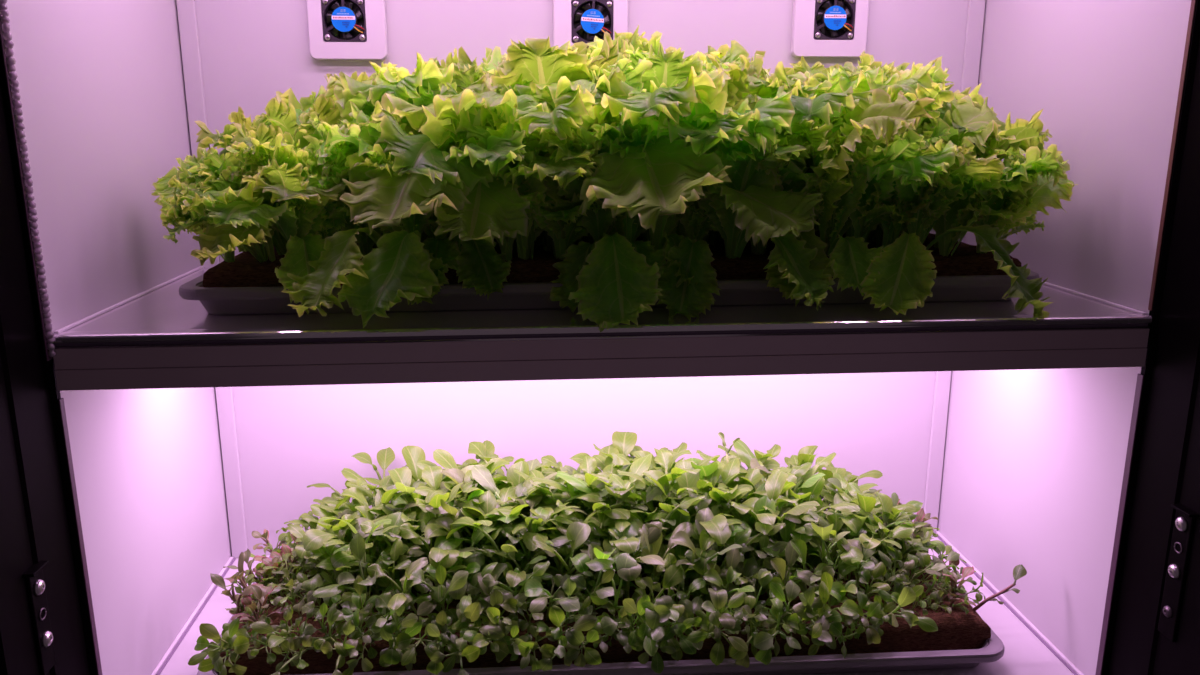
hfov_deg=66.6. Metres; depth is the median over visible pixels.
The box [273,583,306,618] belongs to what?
seedling
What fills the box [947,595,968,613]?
seedling
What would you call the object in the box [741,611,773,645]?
seedling
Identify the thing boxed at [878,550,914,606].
seedling
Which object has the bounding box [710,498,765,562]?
seedling
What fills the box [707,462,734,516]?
seedling
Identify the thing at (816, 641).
seedling
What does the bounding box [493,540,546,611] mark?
seedling
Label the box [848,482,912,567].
seedling
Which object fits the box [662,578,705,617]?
seedling
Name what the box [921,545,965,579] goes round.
seedling
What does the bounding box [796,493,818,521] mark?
seedling
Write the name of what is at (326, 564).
seedling
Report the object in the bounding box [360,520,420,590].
seedling
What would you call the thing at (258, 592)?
seedling
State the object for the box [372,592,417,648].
seedling
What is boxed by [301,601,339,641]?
seedling
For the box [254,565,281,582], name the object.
seedling
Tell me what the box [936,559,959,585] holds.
seedling
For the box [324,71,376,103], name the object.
plant
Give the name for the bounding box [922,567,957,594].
seedling
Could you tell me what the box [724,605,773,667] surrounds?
seedling
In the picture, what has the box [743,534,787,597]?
seedling
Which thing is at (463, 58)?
plant
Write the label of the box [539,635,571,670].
seedling
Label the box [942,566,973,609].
seedling
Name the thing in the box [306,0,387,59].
fan
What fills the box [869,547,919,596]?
seedling
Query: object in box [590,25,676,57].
plant
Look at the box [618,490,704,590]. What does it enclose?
seedling
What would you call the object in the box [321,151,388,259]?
plant
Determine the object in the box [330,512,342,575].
seedling
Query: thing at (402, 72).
plant
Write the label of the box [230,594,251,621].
seedling
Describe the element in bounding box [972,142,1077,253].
plant
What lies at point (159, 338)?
shelf
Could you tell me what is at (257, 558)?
seedling
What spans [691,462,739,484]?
seedling
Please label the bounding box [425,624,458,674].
seedling
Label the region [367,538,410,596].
seedling
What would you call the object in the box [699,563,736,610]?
seedling
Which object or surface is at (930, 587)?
seedling
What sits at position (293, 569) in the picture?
seedling
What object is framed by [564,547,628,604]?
seedling
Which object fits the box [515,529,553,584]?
seedling
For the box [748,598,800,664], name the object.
seedling
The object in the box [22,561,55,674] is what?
bracket
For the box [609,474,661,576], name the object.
seedling
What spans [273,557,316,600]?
seedling
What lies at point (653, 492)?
seedling
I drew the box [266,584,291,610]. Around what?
seedling
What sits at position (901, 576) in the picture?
seedling
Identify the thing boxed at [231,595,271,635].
seedling
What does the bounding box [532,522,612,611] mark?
seedling
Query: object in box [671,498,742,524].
seedling
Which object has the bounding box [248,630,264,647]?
seedling
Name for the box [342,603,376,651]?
seedling
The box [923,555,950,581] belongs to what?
seedling
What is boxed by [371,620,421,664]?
seedling
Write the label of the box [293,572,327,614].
seedling
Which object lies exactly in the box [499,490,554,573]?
seedling
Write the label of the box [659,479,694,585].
seedling
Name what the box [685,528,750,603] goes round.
seedling
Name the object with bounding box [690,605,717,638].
seedling
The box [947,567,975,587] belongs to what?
seedling
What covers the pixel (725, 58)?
plant
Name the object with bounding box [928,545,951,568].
seedling
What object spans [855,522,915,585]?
seedling
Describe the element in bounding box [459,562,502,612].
seedling
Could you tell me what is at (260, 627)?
seedling
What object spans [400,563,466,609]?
seedling
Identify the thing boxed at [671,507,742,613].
seedling
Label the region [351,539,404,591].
seedling
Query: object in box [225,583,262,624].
seedling
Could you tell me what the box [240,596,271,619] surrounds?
seedling
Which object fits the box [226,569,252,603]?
seedling
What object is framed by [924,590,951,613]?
seedling
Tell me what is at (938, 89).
plant
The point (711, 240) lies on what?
plant
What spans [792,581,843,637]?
seedling
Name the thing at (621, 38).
plant
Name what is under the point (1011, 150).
plant
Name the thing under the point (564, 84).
plant
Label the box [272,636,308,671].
seedling
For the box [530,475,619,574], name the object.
seedling
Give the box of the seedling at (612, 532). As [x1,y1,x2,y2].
[608,529,653,577]
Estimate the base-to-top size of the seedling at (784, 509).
0.066 m
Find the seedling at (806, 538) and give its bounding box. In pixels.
[790,521,821,568]
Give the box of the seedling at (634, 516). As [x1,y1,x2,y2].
[629,511,675,593]
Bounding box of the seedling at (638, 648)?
[629,619,664,655]
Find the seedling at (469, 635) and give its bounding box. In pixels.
[463,617,508,659]
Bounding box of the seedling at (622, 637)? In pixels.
[593,607,630,645]
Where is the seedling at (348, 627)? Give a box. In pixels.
[320,620,363,674]
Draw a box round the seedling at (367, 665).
[342,633,375,674]
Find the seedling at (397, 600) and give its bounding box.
[367,557,436,625]
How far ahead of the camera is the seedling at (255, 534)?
0.79 m
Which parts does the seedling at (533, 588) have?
stem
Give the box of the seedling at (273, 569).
[264,568,284,596]
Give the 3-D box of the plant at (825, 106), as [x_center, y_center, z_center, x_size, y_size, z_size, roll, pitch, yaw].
[0.162,-0.127,0.650,0.142,0.136,0.110,-6,15,-24]
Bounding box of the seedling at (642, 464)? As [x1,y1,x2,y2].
[556,453,651,507]
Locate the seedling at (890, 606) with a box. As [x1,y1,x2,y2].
[874,595,895,627]
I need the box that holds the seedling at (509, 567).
[471,562,541,612]
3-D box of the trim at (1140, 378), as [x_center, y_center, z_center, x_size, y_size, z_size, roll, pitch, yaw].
[0.365,0.157,0.648,0.001,0.271,0.006,-1,13,-5]
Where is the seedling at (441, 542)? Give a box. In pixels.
[418,504,500,592]
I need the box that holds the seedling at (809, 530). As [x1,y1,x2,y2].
[804,523,866,601]
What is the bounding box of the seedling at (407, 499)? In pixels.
[386,481,459,583]
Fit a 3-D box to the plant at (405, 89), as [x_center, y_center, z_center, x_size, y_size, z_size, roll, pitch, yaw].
[-0.107,-0.128,0.648,0.106,0.137,0.156,-1,13,-5]
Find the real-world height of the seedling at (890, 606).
0.032 m
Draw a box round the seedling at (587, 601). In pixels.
[562,596,603,631]
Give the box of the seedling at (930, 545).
[903,540,935,577]
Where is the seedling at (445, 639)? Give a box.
[436,617,466,643]
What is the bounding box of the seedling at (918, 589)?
[878,585,923,614]
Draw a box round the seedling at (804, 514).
[804,514,827,567]
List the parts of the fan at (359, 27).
blade, blade, blade, blade, blade, blade, blade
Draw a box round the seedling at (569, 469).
[561,463,631,537]
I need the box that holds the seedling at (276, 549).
[272,541,290,568]
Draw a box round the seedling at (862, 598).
[837,591,879,638]
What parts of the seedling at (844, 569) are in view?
stem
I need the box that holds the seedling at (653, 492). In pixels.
[585,481,665,588]
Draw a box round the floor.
[160,535,1073,674]
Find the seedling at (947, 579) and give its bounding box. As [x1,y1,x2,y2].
[924,572,966,592]
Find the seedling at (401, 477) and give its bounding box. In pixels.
[388,467,453,508]
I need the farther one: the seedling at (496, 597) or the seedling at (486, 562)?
the seedling at (486, 562)
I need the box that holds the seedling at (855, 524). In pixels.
[802,492,861,567]
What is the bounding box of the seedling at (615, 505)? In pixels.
[571,504,620,515]
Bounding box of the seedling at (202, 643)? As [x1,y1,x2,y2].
[188,636,239,671]
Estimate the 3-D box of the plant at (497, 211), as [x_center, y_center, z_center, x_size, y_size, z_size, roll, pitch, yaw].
[-0.070,-0.077,0.584,0.060,0.064,0.113,4,14,15]
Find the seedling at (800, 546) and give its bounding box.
[785,539,827,596]
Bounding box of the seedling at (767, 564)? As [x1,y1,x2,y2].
[763,557,803,602]
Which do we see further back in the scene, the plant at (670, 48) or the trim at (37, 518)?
the plant at (670, 48)
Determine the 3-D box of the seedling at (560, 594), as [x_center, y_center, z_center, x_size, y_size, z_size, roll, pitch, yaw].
[-0.022,0.199,0.687,0.022,0.045,0.029,6,14,23]
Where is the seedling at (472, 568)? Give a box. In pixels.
[426,548,483,601]
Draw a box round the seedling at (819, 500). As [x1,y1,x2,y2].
[816,489,848,561]
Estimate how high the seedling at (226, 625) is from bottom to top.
0.025 m
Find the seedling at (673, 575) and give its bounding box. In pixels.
[628,564,685,628]
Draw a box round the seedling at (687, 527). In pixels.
[619,522,694,620]
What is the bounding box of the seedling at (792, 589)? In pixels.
[768,580,825,633]
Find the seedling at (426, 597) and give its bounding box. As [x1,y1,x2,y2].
[388,580,432,629]
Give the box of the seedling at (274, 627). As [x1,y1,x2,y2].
[270,604,312,637]
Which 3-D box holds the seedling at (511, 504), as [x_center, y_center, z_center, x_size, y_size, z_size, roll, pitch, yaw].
[-0.081,0.162,0.774,0.065,0.077,0.056,13,18,43]
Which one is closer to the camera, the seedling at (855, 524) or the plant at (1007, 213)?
the plant at (1007, 213)
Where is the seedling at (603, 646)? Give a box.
[584,618,620,652]
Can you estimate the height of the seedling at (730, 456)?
0.084 m
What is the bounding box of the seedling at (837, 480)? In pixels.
[824,472,881,541]
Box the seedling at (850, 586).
[832,579,856,605]
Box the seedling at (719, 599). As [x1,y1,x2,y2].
[695,588,744,641]
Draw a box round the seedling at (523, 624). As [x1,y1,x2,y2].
[516,591,548,630]
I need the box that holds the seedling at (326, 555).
[305,553,329,594]
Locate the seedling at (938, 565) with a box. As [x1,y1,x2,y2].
[897,553,945,599]
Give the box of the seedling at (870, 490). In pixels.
[855,489,882,516]
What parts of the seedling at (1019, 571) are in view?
stem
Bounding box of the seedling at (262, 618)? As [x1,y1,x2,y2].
[246,607,269,637]
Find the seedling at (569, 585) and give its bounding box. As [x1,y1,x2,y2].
[549,578,581,639]
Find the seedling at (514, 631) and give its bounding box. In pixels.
[490,621,528,662]
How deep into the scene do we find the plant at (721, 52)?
0.70 m
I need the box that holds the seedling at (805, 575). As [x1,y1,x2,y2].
[794,566,845,600]
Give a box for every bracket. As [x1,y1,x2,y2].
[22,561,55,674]
[1158,504,1198,641]
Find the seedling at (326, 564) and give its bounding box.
[315,544,370,593]
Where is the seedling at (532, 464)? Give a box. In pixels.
[505,459,566,499]
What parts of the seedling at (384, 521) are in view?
stem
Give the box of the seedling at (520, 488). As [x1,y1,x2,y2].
[454,480,548,582]
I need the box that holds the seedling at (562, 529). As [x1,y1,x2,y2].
[556,526,601,570]
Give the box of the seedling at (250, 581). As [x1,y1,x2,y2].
[236,578,257,602]
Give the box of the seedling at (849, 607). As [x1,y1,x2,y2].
[815,572,858,630]
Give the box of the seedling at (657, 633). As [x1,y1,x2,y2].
[641,596,688,646]
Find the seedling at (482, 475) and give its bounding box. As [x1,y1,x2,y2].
[471,465,545,560]
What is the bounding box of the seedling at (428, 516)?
[392,508,459,585]
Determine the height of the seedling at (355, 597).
0.038 m
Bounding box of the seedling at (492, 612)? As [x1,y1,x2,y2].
[483,607,518,644]
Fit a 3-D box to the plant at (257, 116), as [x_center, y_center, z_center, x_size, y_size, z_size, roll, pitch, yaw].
[-0.227,-0.129,0.696,0.123,0.118,0.075,-6,15,-24]
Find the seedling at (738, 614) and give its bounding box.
[718,591,751,633]
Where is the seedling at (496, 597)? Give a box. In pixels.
[479,589,527,641]
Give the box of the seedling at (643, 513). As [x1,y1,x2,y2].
[603,502,667,532]
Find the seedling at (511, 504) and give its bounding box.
[478,498,513,505]
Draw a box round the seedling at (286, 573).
[270,568,306,602]
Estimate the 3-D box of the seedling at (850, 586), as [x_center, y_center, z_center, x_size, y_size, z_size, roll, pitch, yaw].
[0.181,0.201,0.691,0.035,0.041,0.027,11,17,40]
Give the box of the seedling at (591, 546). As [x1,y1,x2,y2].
[583,543,619,606]
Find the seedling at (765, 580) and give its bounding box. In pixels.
[743,568,782,626]
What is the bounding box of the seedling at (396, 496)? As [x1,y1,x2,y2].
[392,467,458,504]
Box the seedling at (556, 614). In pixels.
[535,605,596,657]
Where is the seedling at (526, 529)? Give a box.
[493,504,527,548]
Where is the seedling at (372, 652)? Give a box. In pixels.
[344,608,380,658]
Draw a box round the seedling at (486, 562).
[468,525,489,563]
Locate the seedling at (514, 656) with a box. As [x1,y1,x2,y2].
[510,623,538,670]
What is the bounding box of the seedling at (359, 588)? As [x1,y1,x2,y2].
[336,575,390,634]
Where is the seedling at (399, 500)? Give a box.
[391,496,427,574]
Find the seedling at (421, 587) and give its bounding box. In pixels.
[388,555,440,611]
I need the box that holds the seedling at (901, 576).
[859,565,906,600]
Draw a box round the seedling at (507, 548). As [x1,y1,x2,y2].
[452,517,521,588]
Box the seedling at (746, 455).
[733,438,811,506]
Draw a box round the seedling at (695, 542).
[688,538,726,565]
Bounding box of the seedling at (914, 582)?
[897,561,938,585]
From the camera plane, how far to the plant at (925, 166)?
0.60 m
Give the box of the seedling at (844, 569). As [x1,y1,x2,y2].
[836,537,883,601]
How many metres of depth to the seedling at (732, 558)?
0.68 m
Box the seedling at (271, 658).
[236,628,280,663]
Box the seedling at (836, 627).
[826,621,864,657]
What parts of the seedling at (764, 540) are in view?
stem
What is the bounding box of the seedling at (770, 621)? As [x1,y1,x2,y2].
[766,604,795,638]
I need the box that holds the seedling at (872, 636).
[843,601,883,643]
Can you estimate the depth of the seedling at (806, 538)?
0.73 m
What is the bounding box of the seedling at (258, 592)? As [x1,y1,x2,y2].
[240,585,286,635]
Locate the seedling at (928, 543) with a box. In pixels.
[892,519,938,567]
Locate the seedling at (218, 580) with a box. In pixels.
[210,572,248,620]
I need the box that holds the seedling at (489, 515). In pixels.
[467,487,527,562]
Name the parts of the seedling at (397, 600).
stem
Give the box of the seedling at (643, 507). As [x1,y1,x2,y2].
[632,505,647,510]
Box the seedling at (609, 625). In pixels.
[601,595,649,652]
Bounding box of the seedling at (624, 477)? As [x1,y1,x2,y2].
[607,465,637,507]
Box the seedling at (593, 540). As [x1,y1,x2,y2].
[532,523,600,594]
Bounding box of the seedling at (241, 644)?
[199,618,255,672]
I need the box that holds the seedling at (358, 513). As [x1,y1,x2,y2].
[352,511,405,572]
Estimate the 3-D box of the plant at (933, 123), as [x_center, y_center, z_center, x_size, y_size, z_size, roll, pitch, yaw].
[0.184,-0.141,0.703,0.090,0.137,0.160,-10,17,-37]
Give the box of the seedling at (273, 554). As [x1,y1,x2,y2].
[270,548,297,578]
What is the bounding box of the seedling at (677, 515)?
[657,508,692,575]
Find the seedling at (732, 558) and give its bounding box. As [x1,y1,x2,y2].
[704,548,754,628]
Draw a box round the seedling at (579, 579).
[571,556,614,615]
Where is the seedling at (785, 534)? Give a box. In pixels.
[768,514,813,578]
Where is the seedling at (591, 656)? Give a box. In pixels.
[564,629,601,666]
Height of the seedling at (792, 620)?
0.050 m
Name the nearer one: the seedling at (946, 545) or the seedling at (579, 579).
the seedling at (579, 579)
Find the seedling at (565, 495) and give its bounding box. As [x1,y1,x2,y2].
[560,490,593,571]
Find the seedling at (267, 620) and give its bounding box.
[261,617,280,646]
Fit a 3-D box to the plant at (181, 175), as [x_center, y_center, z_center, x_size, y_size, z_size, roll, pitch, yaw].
[-0.263,-0.091,0.642,0.051,0.070,0.065,-2,13,-7]
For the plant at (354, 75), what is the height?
0.140 m
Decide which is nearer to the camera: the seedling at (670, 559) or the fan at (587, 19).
the seedling at (670, 559)
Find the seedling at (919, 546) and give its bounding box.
[888,529,928,572]
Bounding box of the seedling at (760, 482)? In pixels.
[749,479,798,522]
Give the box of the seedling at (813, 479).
[790,462,824,492]
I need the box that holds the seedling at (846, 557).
[809,510,869,580]
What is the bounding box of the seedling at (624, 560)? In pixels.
[590,553,645,630]
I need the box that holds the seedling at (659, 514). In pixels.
[644,492,727,553]
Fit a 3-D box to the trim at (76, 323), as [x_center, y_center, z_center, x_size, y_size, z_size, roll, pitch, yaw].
[-0.341,-0.033,0.683,0.003,0.002,0.262,-1,13,-5]
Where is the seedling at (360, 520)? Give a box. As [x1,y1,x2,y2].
[351,508,417,561]
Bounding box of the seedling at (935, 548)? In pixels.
[897,529,945,565]
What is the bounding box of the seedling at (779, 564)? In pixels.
[753,540,820,620]
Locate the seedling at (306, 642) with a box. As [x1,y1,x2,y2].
[271,634,320,674]
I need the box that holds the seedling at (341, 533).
[319,518,357,591]
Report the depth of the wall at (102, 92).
0.65 m
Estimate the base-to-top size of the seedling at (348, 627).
0.041 m
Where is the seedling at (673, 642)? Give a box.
[657,621,682,650]
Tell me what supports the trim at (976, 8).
attached to the wall at (290, 439)
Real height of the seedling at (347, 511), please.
0.064 m
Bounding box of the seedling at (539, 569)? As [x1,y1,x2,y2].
[482,561,549,618]
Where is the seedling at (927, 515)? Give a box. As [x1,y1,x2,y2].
[914,513,930,521]
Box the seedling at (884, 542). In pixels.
[883,541,908,582]
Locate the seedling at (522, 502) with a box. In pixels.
[501,495,579,548]
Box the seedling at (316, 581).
[302,547,352,608]
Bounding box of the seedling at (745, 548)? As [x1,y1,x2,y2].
[738,542,785,592]
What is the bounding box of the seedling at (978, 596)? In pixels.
[964,573,985,603]
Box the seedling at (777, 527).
[710,523,785,587]
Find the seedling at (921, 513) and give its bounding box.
[916,508,937,527]
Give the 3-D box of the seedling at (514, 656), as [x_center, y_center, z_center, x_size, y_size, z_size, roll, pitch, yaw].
[-0.056,0.224,0.664,0.021,0.022,0.034,-2,13,-10]
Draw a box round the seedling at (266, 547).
[250,546,268,561]
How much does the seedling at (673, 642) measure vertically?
0.025 m
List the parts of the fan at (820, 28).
blade, blade, blade, blade, blade, blade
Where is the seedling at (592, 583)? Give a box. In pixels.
[574,535,616,586]
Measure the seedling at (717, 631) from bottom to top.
0.028 m
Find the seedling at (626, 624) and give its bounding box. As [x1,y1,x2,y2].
[602,606,630,640]
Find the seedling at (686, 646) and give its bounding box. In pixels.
[652,604,695,660]
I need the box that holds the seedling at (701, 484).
[686,458,744,489]
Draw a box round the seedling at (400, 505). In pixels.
[395,494,405,573]
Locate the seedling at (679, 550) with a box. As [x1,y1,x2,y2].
[656,545,694,603]
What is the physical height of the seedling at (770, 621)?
0.028 m
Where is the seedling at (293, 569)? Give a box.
[291,555,320,576]
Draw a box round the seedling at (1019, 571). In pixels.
[972,564,1026,611]
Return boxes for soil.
[203,230,1021,287]
[216,537,990,674]
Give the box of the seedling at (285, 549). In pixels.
[280,544,307,578]
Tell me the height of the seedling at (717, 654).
0.035 m
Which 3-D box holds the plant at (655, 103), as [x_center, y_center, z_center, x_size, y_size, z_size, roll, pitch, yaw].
[0.036,-0.104,0.605,0.104,0.141,0.094,-12,18,-40]
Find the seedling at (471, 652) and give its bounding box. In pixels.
[430,628,480,674]
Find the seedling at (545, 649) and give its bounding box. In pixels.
[514,625,553,670]
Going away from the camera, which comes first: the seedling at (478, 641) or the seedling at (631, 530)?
the seedling at (478, 641)
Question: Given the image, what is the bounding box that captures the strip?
[0,0,56,360]
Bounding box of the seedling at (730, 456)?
[724,455,787,481]
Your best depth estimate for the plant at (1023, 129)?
0.64 m
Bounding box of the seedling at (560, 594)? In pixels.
[552,574,586,605]
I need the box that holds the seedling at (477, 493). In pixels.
[467,489,483,500]
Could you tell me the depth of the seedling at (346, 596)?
0.68 m
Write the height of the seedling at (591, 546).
0.061 m
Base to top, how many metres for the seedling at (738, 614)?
0.040 m
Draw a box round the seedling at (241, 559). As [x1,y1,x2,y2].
[225,552,257,611]
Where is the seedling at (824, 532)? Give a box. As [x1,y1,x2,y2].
[796,522,849,580]
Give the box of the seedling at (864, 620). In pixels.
[842,602,884,626]
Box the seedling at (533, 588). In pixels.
[524,574,579,620]
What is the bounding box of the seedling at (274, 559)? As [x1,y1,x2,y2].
[253,557,276,581]
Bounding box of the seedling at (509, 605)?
[461,573,517,640]
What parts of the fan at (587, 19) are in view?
blade, blade, blade, blade, blade, blade, blade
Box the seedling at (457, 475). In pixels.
[441,468,467,502]
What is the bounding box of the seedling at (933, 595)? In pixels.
[905,583,936,615]
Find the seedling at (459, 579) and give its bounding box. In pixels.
[406,565,468,626]
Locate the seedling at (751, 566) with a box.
[722,557,770,598]
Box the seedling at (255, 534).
[251,529,284,552]
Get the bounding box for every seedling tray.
[179,271,1038,314]
[197,556,1004,674]
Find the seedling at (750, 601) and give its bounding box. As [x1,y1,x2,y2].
[738,596,769,632]
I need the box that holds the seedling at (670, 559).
[653,553,687,622]
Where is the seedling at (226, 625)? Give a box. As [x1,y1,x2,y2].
[222,611,254,630]
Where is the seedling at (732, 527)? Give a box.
[706,487,749,557]
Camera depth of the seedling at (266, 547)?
0.76 m
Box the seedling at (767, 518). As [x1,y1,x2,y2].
[734,482,801,533]
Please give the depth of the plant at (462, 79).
0.63 m
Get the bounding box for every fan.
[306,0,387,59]
[553,0,627,47]
[791,0,868,57]
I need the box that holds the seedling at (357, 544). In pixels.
[313,533,401,619]
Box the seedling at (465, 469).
[422,464,483,551]
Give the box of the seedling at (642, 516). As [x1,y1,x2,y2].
[603,504,667,599]
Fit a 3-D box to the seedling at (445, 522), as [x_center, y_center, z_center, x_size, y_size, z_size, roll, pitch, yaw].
[-0.103,0.176,0.721,0.046,0.075,0.063,3,14,12]
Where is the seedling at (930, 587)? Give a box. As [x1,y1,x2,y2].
[919,562,947,601]
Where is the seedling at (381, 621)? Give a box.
[366,592,412,636]
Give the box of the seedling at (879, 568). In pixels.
[847,562,890,604]
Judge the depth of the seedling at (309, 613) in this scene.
0.65 m
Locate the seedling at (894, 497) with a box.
[880,492,922,548]
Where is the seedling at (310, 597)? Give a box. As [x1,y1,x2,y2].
[307,569,355,610]
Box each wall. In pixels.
[5,0,231,674]
[195,0,967,555]
[937,0,1190,674]
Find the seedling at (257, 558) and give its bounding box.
[254,553,296,582]
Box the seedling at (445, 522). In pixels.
[429,506,499,593]
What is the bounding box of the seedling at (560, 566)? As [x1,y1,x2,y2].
[513,508,603,597]
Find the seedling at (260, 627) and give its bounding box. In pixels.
[250,607,307,655]
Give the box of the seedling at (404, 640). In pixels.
[396,616,439,665]
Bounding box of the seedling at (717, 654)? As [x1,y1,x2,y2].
[686,607,747,665]
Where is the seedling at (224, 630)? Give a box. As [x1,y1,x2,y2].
[216,628,229,650]
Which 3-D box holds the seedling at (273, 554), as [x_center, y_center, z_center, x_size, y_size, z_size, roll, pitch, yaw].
[-0.256,0.189,0.748,0.029,0.038,0.020,11,17,40]
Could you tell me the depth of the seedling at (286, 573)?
0.71 m
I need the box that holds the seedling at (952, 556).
[914,542,959,588]
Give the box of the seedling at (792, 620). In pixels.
[775,588,831,654]
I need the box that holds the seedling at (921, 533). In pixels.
[912,531,923,540]
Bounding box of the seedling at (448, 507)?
[421,497,475,575]
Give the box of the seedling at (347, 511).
[339,498,409,553]
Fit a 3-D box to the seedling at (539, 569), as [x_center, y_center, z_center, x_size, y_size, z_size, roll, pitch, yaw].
[-0.060,0.193,0.679,0.047,0.061,0.031,5,14,19]
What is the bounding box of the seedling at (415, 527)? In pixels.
[375,520,424,592]
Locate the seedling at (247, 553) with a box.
[223,548,263,583]
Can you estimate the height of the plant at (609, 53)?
0.161 m
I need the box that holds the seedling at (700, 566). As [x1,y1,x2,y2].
[682,524,744,586]
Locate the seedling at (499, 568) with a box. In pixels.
[466,563,512,614]
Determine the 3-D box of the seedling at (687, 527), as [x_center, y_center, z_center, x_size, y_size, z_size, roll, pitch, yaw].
[0.045,0.183,0.696,0.066,0.079,0.046,-2,13,-10]
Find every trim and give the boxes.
[0,40,96,674]
[54,266,203,333]
[58,398,101,674]
[151,557,232,674]
[157,558,235,674]
[176,0,247,557]
[924,0,985,532]
[935,533,1077,674]
[936,531,1083,674]
[1042,281,1145,314]
[1095,373,1143,674]
[1102,0,1199,674]
[1148,0,1195,310]
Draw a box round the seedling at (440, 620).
[428,610,468,653]
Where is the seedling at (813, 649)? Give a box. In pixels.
[808,619,835,655]
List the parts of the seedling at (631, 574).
stem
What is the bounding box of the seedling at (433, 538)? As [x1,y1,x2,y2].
[391,530,446,578]
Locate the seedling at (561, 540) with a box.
[506,507,571,599]
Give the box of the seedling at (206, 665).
[198,630,246,674]
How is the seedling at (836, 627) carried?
on the seedling tray at (992, 650)
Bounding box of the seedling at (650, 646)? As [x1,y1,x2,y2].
[623,595,670,655]
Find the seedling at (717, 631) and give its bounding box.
[702,616,740,638]
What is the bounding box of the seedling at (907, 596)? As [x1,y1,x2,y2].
[857,586,937,635]
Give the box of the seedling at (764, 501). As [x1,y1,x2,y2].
[738,496,796,596]
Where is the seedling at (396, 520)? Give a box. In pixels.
[365,512,403,592]
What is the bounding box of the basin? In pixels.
[213,639,988,674]
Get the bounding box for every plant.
[151,155,247,251]
[158,174,246,261]
[163,159,275,262]
[176,147,286,254]
[177,159,203,183]
[190,123,286,248]
[190,216,274,265]
[194,85,325,159]
[201,154,344,303]
[226,133,349,238]
[230,123,333,176]
[252,115,259,125]
[276,88,335,117]
[281,103,390,316]
[294,94,341,145]
[301,101,407,235]
[309,114,356,243]
[315,122,448,304]
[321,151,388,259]
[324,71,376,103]
[335,57,440,248]
[337,105,438,327]
[340,162,470,234]
[349,100,428,237]
[351,59,445,79]
[367,47,464,84]
[367,52,493,135]
[370,57,508,91]
[371,106,507,191]
[400,89,549,298]
[401,81,440,242]
[401,123,461,277]
[411,108,549,162]
[420,176,529,245]
[427,58,502,247]
[439,131,596,259]
[445,46,476,70]
[460,124,595,260]
[481,46,558,73]
[482,47,503,63]
[487,73,577,252]
[490,36,603,90]
[497,59,587,246]
[500,84,633,259]
[529,62,645,244]
[530,74,610,251]
[550,115,651,311]
[568,41,613,79]
[568,232,662,331]
[570,44,674,52]
[576,80,687,273]
[578,136,731,232]
[581,68,731,286]
[586,47,598,60]
[587,31,647,67]
[588,31,661,243]
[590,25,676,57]
[592,42,805,241]
[607,52,755,233]
[612,33,680,92]
[618,66,732,320]
[628,40,760,78]
[647,183,822,249]
[674,71,794,241]
[697,134,791,258]
[699,44,768,74]
[702,40,748,100]
[704,45,716,62]
[707,83,748,245]
[708,145,821,254]
[728,59,743,94]
[736,233,834,310]
[742,61,859,125]
[744,94,849,144]
[748,59,939,152]
[748,61,838,98]
[755,69,806,84]
[765,89,934,306]
[770,97,891,243]
[784,55,909,84]
[784,119,902,295]
[786,67,953,126]
[789,126,926,241]
[795,63,818,230]
[826,56,953,243]
[829,73,993,111]
[845,77,954,236]
[847,51,874,75]
[850,61,981,121]
[851,67,978,242]
[860,231,936,314]
[864,118,970,251]
[876,95,1028,247]
[890,136,1013,243]
[902,139,1069,256]
[919,146,1025,236]
[922,110,1024,248]
[925,224,1052,318]
[939,109,1051,163]
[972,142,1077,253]
[1026,214,1036,223]
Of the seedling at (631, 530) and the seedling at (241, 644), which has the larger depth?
the seedling at (631, 530)
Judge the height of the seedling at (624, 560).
0.062 m
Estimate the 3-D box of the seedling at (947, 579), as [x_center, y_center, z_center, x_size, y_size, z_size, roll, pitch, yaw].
[0.273,0.200,0.723,0.024,0.028,0.024,-5,14,-22]
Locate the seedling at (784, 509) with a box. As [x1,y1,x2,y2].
[772,507,805,557]
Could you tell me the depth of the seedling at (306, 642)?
0.64 m
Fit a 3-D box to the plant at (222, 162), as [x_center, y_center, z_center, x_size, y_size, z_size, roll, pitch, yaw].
[-0.253,-0.093,0.634,0.071,0.078,0.056,-5,14,-21]
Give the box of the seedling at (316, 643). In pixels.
[311,606,355,658]
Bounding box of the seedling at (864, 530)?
[834,523,893,574]
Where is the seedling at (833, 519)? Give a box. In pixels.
[808,509,862,584]
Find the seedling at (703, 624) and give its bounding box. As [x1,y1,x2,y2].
[670,609,708,649]
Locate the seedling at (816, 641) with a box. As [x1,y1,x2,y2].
[798,593,831,645]
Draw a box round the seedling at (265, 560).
[261,556,281,585]
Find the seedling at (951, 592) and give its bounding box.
[928,574,975,610]
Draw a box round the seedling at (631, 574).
[595,522,664,597]
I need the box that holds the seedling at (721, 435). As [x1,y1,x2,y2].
[718,432,739,462]
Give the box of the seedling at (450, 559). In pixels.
[429,522,499,602]
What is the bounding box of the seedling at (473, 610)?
[444,602,503,653]
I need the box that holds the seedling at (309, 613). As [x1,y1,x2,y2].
[280,608,314,649]
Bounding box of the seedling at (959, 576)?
[943,563,976,595]
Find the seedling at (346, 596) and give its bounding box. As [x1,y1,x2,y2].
[314,592,351,630]
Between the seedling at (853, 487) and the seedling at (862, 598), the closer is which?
the seedling at (862, 598)
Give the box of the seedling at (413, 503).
[403,501,425,511]
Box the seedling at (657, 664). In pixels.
[634,626,675,673]
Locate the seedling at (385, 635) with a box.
[379,627,416,670]
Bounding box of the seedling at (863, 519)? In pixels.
[837,514,869,579]
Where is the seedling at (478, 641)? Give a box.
[472,617,510,654]
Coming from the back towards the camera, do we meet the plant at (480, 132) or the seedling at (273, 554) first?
the seedling at (273, 554)
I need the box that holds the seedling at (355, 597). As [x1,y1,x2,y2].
[340,592,377,628]
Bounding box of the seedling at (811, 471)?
[746,464,818,566]
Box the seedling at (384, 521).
[319,517,390,605]
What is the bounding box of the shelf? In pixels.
[53,268,1151,390]

